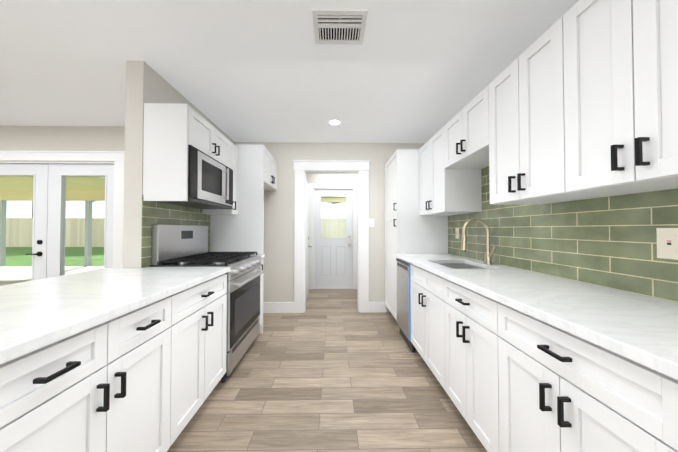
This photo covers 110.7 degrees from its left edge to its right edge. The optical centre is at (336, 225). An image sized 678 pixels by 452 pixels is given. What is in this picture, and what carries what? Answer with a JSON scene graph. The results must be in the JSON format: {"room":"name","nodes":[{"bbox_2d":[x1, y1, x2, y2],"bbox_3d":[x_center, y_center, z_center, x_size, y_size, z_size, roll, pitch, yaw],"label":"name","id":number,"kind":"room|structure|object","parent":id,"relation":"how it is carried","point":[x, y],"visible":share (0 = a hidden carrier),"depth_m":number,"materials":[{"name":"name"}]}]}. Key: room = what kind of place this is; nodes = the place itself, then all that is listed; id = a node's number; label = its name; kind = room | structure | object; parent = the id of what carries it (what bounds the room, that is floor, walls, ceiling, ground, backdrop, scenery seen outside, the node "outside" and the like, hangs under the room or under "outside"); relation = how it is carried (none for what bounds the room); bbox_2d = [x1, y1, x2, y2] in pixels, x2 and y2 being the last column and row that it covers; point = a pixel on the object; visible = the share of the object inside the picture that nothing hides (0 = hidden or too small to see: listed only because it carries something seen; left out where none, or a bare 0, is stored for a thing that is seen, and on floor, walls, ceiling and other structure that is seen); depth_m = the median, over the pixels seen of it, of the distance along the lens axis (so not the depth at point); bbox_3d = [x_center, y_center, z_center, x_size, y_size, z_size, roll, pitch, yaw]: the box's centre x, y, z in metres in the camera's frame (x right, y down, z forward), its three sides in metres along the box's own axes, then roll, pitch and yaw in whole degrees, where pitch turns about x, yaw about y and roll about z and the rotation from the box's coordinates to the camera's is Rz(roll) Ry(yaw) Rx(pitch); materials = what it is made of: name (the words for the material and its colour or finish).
{"room":"kitchen","nodes":[
{"label":"kitchen","id":0,"kind":"room"},
{"bbox_2d":[0,266,103,285],"bbox_3d":[-8.840,1.307,5.320,14.405,0.025,4.865,0,-1,-1],"label":"ground","id":1,"kind":"structure","parent":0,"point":[4,278],"depth_m":6.62,"materials":[{"name":"grey concrete"}]},
{"bbox_2d":[0,200,6,265],"bbox_3d":[-11.076,0.243,7.758,0.120,2.175,0.120,0,-1,-1],"label":"patio post","id":2,"kind":"object","parent":1,"relation":"on","point":[3,208],"depth_m":7.76,"materials":[{"name":"grey"}]},
{"bbox_2d":[0,176,104,200],"bbox_3d":[-8.841,-1.109,5.406,14.405,0.460,4.965,0,-1,-1],"label":"roof","id":3,"kind":"structure","parent":2,"relation":"on","point":[24,180],"depth_m":7.43,"materials":[{"name":"beige paint"}]},
{"bbox_2d":[84,200,92,265],"bbox_3d":[-8.246,0.243,7.797,0.120,2.175,0.120,0,-1,-1],"label":"patio post","id":4,"kind":"object","parent":1,"relation":"on","point":[87,256],"depth_m":7.75,"materials":[{"name":"grey wood"}]},
{"bbox_2d":[0,126,124,161],"bbox_3d":[-4.301,0.009,2.904,5.415,2.470,0.120,0,-1,-1],"label":"wall","id":5,"kind":"structure","parent":0,"point":[62,138],"depth_m":2.87,"materials":[{"name":"beige paint"}]},
{"bbox_2d":[0,164,48,283],"bbox_3d":[-3.990,0.232,2.905,0.837,2.000,0.150,0,-1,-1],"label":"door leaf","id":6,"kind":"structure","parent":5,"relation":"in","point":[39,172],"depth_m":2.90,"materials":[{"name":"white paint"}]},
{"bbox_2d":[0,151,124,267],"bbox_3d":[-3.569,0.166,2.897,2.014,2.155,0.151,0,-1,-1],"label":"door frame","id":7,"kind":"structure","parent":5,"relation":"attached to","point":[116,159],"depth_m":2.85,"materials":[{"name":"white wood"}]},
{"bbox_2d":[46,164,113,277],"bbox_3d":[-3.147,0.232,2.916,0.837,2.000,0.056,0,-1,-1],"label":"door leaf","id":8,"kind":"structure","parent":5,"relation":"in","point":[57,208],"depth_m":2.90,"materials":[{"name":"white paint"}]},
{"bbox_2d":[123,61,234,267],"bbox_3d":[-1.524,0.004,2.567,0.130,2.470,1.650,0,-1,-1],"label":"wall","id":9,"kind":"structure","parent":0,"point":[146,82],"depth_m":1.75,"materials":[{"name":"beige paint"}]},
{"bbox_2d":[141,195,209,267],"bbox_3d":[-1.450,0.046,2.222,0.008,0.545,0.960,0,-1,-1],"label":"tile backsplash","id":10,"kind":"structure","parent":9,"relation":"attached to","point":[158,213],"depth_m":1.93,"materials":[{"name":"green tile"}]},
{"bbox_2d":[188,106,231,168],"bbox_3d":[-1.268,-0.767,2.164,0.350,0.300,0.764,0,-1,-1],"label":"upper cabinet","id":11,"kind":"object","parent":9,"relation":"attached to","point":[206,137],"visible":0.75,"depth_m":2.07,"materials":[{"name":"white paint"}]},
{"bbox_2d":[143,103,188,200],"bbox_3d":[-1.284,-0.555,1.767,0.323,0.735,0.020,0,-1,-1],"label":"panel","id":12,"kind":"object","parent":11,"relation":"attached to","point":[165,154],"visible":1,"depth_m":1.76,"materials":[{"name":"white paint"}]},
{"bbox_2d":[152,145,232,208],"bbox_3d":[-1.252,-0.400,2.158,0.380,0.426,0.762,0,-1,-1],"label":"microwave","id":13,"kind":"object","parent":11,"relation":"attached to","point":[210,182],"visible":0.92,"depth_m":2.05,"materials":[{"name":"silver metal"}]},
{"bbox_2d":[202,143,237,214],"bbox_3d":[-1.275,-0.522,2.629,0.350,0.777,0.167,0,-1,-1],"label":"upper cabinet","id":14,"kind":"object","parent":9,"relation":"attached to","point":[234,211],"visible":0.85,"depth_m":2.64,"materials":[{"name":"white paint"}]},
{"bbox_2d":[264,146,276,190],"bbox_3d":[-1.139,-0.731,3.073,0.647,0.425,0.661,0,-1,-1],"label":"upper cabinet","id":15,"kind":"object","parent":9,"relation":"attached to","point":[270,172],"visible":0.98,"depth_m":3.03,"materials":[{"name":"white paint"}]},
{"bbox_2d":[0,0,578,142],"bbox_3d":[-2.752,-1.298,0.758,8.455,0.080,8.170,0,-1,-1],"label":"ceiling","id":16,"kind":"structure","parent":0,"point":[416,71],"depth_m":1.76,"materials":[{"name":"white paint"}]},
{"bbox_2d":[328,119,340,124],"bbox_3d":[-0.016,-1.225,2.770,0.150,0.005,0.150,0,-1,-1],"label":"recessed light","id":17,"kind":"object","parent":16,"relation":"in","point":[334,122],"visible":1,"depth_m":2.77,"materials":[{"name":"white plastic"}]},
{"bbox_2d":[312,8,367,44],"bbox_3d":[0.021,-1.241,1.468,0.320,0.012,0.245,0,-1,-1],"label":"ceiling vent","id":18,"kind":"object","parent":16,"relation":"in","point":[339,26],"visible":1,"depth_m":1.45,"materials":[{"name":"white metal"}]},
{"bbox_2d":[167,289,486,451],"bbox_3d":[-2.752,1.242,0.721,8.455,0.060,8.170,0,-1,-1],"label":"floor","id":19,"kind":"structure","parent":0,"point":[331,370],"depth_m":1.70,"materials":[{"name":"beige wood"}]},
{"bbox_2d":[0,297,170,451],"bbox_3d":[-1.111,0.776,0.838,0.642,0.875,0.669,0,-1,-1],"label":"base cabinet","id":20,"kind":"object","parent":19,"relation":"on","point":[103,387],"visible":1,"depth_m":0.81,"materials":[{"name":"white paint"}]},
{"bbox_2d":[0,267,230,363],"bbox_3d":[-1.254,0.321,1.145,0.900,0.035,1.315,0,-1,-1],"label":"countertop","id":21,"kind":"structure","parent":20,"relation":"on","point":[37,314],"depth_m":0.97,"materials":[{"name":"white stone"}]},
{"bbox_2d":[168,273,226,445],"bbox_3d":[-1.120,0.786,1.483,0.642,0.875,0.620,0,-1,-1],"label":"base cabinet","id":22,"kind":"object","parent":19,"relation":"on","point":[198,326],"visible":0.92,"depth_m":1.40,"materials":[{"name":"white paint"}]},
{"bbox_2d":[149,224,264,382],"bbox_3d":[-1.099,0.614,2.186,0.686,1.240,0.769,0,-1,-1],"label":"steel gas range","id":23,"kind":"object","parent":19,"relation":"on","point":[179,245],"visible":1,"depth_m":2.03,"materials":[{"name":"grey metal"}]},
{"bbox_2d":[210,144,263,333],"bbox_3d":[-1.153,0.146,2.717,0.613,2.190,0.020,0,-1,-1],"label":"panel","id":24,"kind":"object","parent":19,"relation":"on","point":[242,230],"visible":0.5,"depth_m":2.71,"materials":[{"name":"white paint"}]},
{"bbox_2d":[260,259,262,325],"bbox_3d":[-1.132,0.803,2.633,0.634,0.875,0.124,0,-1,-1],"label":"base cabinet","id":25,"kind":"object","parent":19,"relation":"on","point":[261,267],"visible":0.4,"depth_m":2.67,"materials":[{"name":"white paint"}]},
{"bbox_2d":[396,258,415,352],"bbox_3d":[1.013,0.804,2.514,0.614,0.868,0.448,0,-1,-1],"label":"dishwasher","id":26,"kind":"object","parent":19,"relation":"on","point":[403,296],"visible":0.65,"depth_m":2.43,"materials":[{"name":"silver metal"}]},
{"bbox_2d":[385,149,447,320],"bbox_3d":[0.997,0.172,3.083,0.635,2.150,0.657,0,-1,-1],"label":"pantry cabinet","id":27,"kind":"object","parent":19,"relation":"on","point":[409,229],"visible":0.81,"depth_m":2.76,"materials":[{"name":"white paint"}]},
{"bbox_2d":[410,264,444,389],"bbox_3d":[1.012,0.799,1.940,0.635,0.862,0.689,0,-1,-1],"label":"base cabinet","id":28,"kind":"object","parent":19,"relation":"on","point":[427,314],"visible":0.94,"depth_m":1.86,"materials":[{"name":"white paint"}]},
{"bbox_2d":[395,218,677,379],"bbox_3d":[1.022,0.245,1.615,0.626,0.625,2.271,0,-1,-1],"label":"countertop","id":29,"kind":"structure","parent":28,"relation":"on","point":[640,329],"depth_m":0.89,"materials":[{"name":"white stone"}]},
{"bbox_2d":[444,279,499,451],"bbox_3d":[1.020,0.784,1.335,0.635,0.875,0.519,0,-1,-1],"label":"base cabinet","id":30,"kind":"object","parent":19,"relation":"on","point":[471,336],"visible":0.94,"depth_m":1.27,"materials":[{"name":"white paint"}]},
{"bbox_2d":[498,303,677,451],"bbox_3d":[1.028,0.775,0.782,0.635,0.875,0.584,0,-1,-1],"label":"base cabinet","id":31,"kind":"object","parent":19,"relation":"on","point":[560,390],"visible":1,"depth_m":0.74,"materials":[{"name":"white paint"}]},
{"bbox_2d":[235,142,424,311],"bbox_3d":[-0.081,0.017,3.471,3.040,2.470,0.120,0,-1,-1],"label":"wall","id":32,"kind":"structure","parent":0,"point":[278,265],"depth_m":3.41,"materials":[{"name":"beige paint"}]},
{"bbox_2d":[263,302,293,312],"bbox_3d":[-1.037,1.176,3.372,0.867,0.150,0.018,0,-1,-1],"label":"baseboard","id":33,"kind":"structure","parent":32,"relation":"attached to","point":[278,307],"depth_m":3.37,"materials":[{"name":"white"}]},
{"bbox_2d":[306,181,311,298],"bbox_3d":[-0.521,0.238,3.931,0.155,2.018,0.793,0,-1,-1],"label":"open interior door","id":34,"kind":"structure","parent":32,"relation":"in","point":[307,239],"depth_m":4.07,"materials":[{"name":"white paint"}]},
{"bbox_2d":[293,160,369,312],"bbox_3d":[-0.066,0.148,3.463,1.125,2.208,0.170,0,-1,-1],"label":"door frame","id":35,"kind":"structure","parent":32,"relation":"attached to","point":[303,168],"depth_m":3.40,"materials":[{"name":"white wood"}]},
{"bbox_2d":[369,219,373,226],"bbox_3d":[0.520,-0.049,3.415,0.075,0.120,0.010,0,-1,-1],"label":"light switch","id":36,"kind":"object","parent":32,"relation":"attached to","point":[371,222],"visible":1,"depth_m":3.41,"materials":[{"name":"white plastic"}]},
{"bbox_2d":[369,302,385,312],"bbox_3d":[0.600,1.176,3.396,0.254,0.150,0.016,0,-1,-1],"label":"baseboard","id":37,"kind":"structure","parent":32,"relation":"attached to","point":[373,306],"depth_m":3.39,"materials":[{"name":"white wood"}]},
{"bbox_2d":[306,174,356,183],"bbox_3d":[0.255,0.037,4.806,2.060,2.470,0.120,0,-1,-1],"label":"wall","id":38,"kind":"structure","parent":0,"point":[333,178],"depth_m":4.75,"materials":[{"name":"beige paint"}]},
{"bbox_2d":[309,183,356,288],"bbox_3d":[-0.054,0.207,4.791,1.000,2.130,0.139,0,-1,-1],"label":"door frame","id":39,"kind":"structure","parent":38,"relation":"attached to","point":[352,187],"depth_m":4.73,"materials":[{"name":"white wood"}]},
{"bbox_2d":[314,189,352,287],"bbox_3d":[-0.054,0.257,4.799,0.776,2.006,0.164,0,-1,-1],"label":"exterior door","id":40,"kind":"structure","parent":38,"relation":"in","point":[333,263],"depth_m":4.77,"materials":[{"name":"white paint"}]},
{"bbox_2d":[451,254,674,301],"bbox_3d":[1.425,-0.032,0.132,0.120,2.470,6.840,0,-1,-1],"label":"wall","id":41,"kind":"structure","parent":0,"point":[584,282],"depth_m":1.25,"materials":[{"name":"green tile"}]},
{"bbox_2d":[419,127,481,215],"bbox_3d":[1.135,-0.519,2.450,0.375,0.787,0.627,0,-1,-1],"label":"upper cabinet","id":42,"kind":"object","parent":41,"relation":"attached to","point":[443,191],"visible":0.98,"depth_m":2.19,"materials":[{"name":"white paint"}]},
{"bbox_2d":[444,85,488,168],"bbox_3d":[1.144,-0.724,1.835,0.375,0.395,0.606,0,-1,-1],"label":"upper cabinet","id":43,"kind":"object","parent":41,"relation":"attached to","point":[466,136],"visible":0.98,"depth_m":1.78,"materials":[{"name":"white paint"}]},
{"bbox_2d":[489,16,633,204],"bbox_3d":[1.151,-0.536,1.282,0.375,0.787,0.494,0,-1,-1],"label":"upper cabinet","id":44,"kind":"object","parent":41,"relation":"attached to","point":[526,133],"visible":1,"depth_m":1.22,"materials":[{"name":"white paint"}]},
{"bbox_2d":[448,166,677,301],"bbox_3d":[1.340,-0.132,1.639,0.008,0.885,2.253,0,-1,-1],"label":"tile backsplash","id":45,"kind":"structure","parent":41,"relation":"attached to","point":[610,242],"depth_m":1.26,"materials":[{"name":"green tile"}]},
{"bbox_2d":[455,228,458,238],"bbox_3d":[1.318,0.079,2.550,0.010,0.115,0.070,0,-1,-1],"label":"outlet","id":46,"kind":"object","parent":45,"relation":"attached to","point":[457,232],"visible":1,"depth_m":2.54,"materials":[{"name":"beige plastic"}]},
{"bbox_2d":[656,228,677,259],"bbox_3d":[1.340,0.070,0.940,0.010,0.125,0.078,0,-1,-1],"label":"outlet","id":47,"kind":"object","parent":45,"relation":"attached to","point":[667,243],"visible":1,"depth_m":0.94,"materials":[{"name":"beige plastic"}]},
{"bbox_2d":[563,0,677,192],"bbox_3d":[1.158,-0.543,0.796,0.375,0.787,0.475,0,-1,-1],"label":"upper cabinet","id":48,"kind":"object","parent":41,"relation":"attached to","point":[621,93],"visible":1,"depth_m":0.83,"materials":[{"name":"white paint"}]},
{"label":"outside","id":49,"kind":"structure","parent":0,"visible":0},
{"bbox_2d":[5,236,337,265],"bbox_3d":[-7.797,1.640,23.831,65.000,0.100,41.869,0,-1,-1],"label":"lawn","id":50,"kind":"structure","parent":49,"point":[18,255],"depth_m":10.74,"materials":[{"name":"green plant"}]},
{"bbox_2d":[6,218,345,246],"bbox_3d":[-10.192,0.450,16.804,48.016,2.075,0.110,0,-1,-1],"label":"fence","id":51,"kind":"object","parent":50,"relation":"on","point":[78,234],"depth_m":16.64,"materials":[{"name":"brown wood"}]},
{"bbox_2d":[32,201,339,217],"bbox_3d":[-12.241,-3.490,22.420,43.139,10.118,9.641,0,-1,-1],"label":"trees","id":52,"kind":"object","parent":50,"relation":"on","point":[94,201],"depth_m":22.41,"materials":[{"name":"green plant"}]}
]}

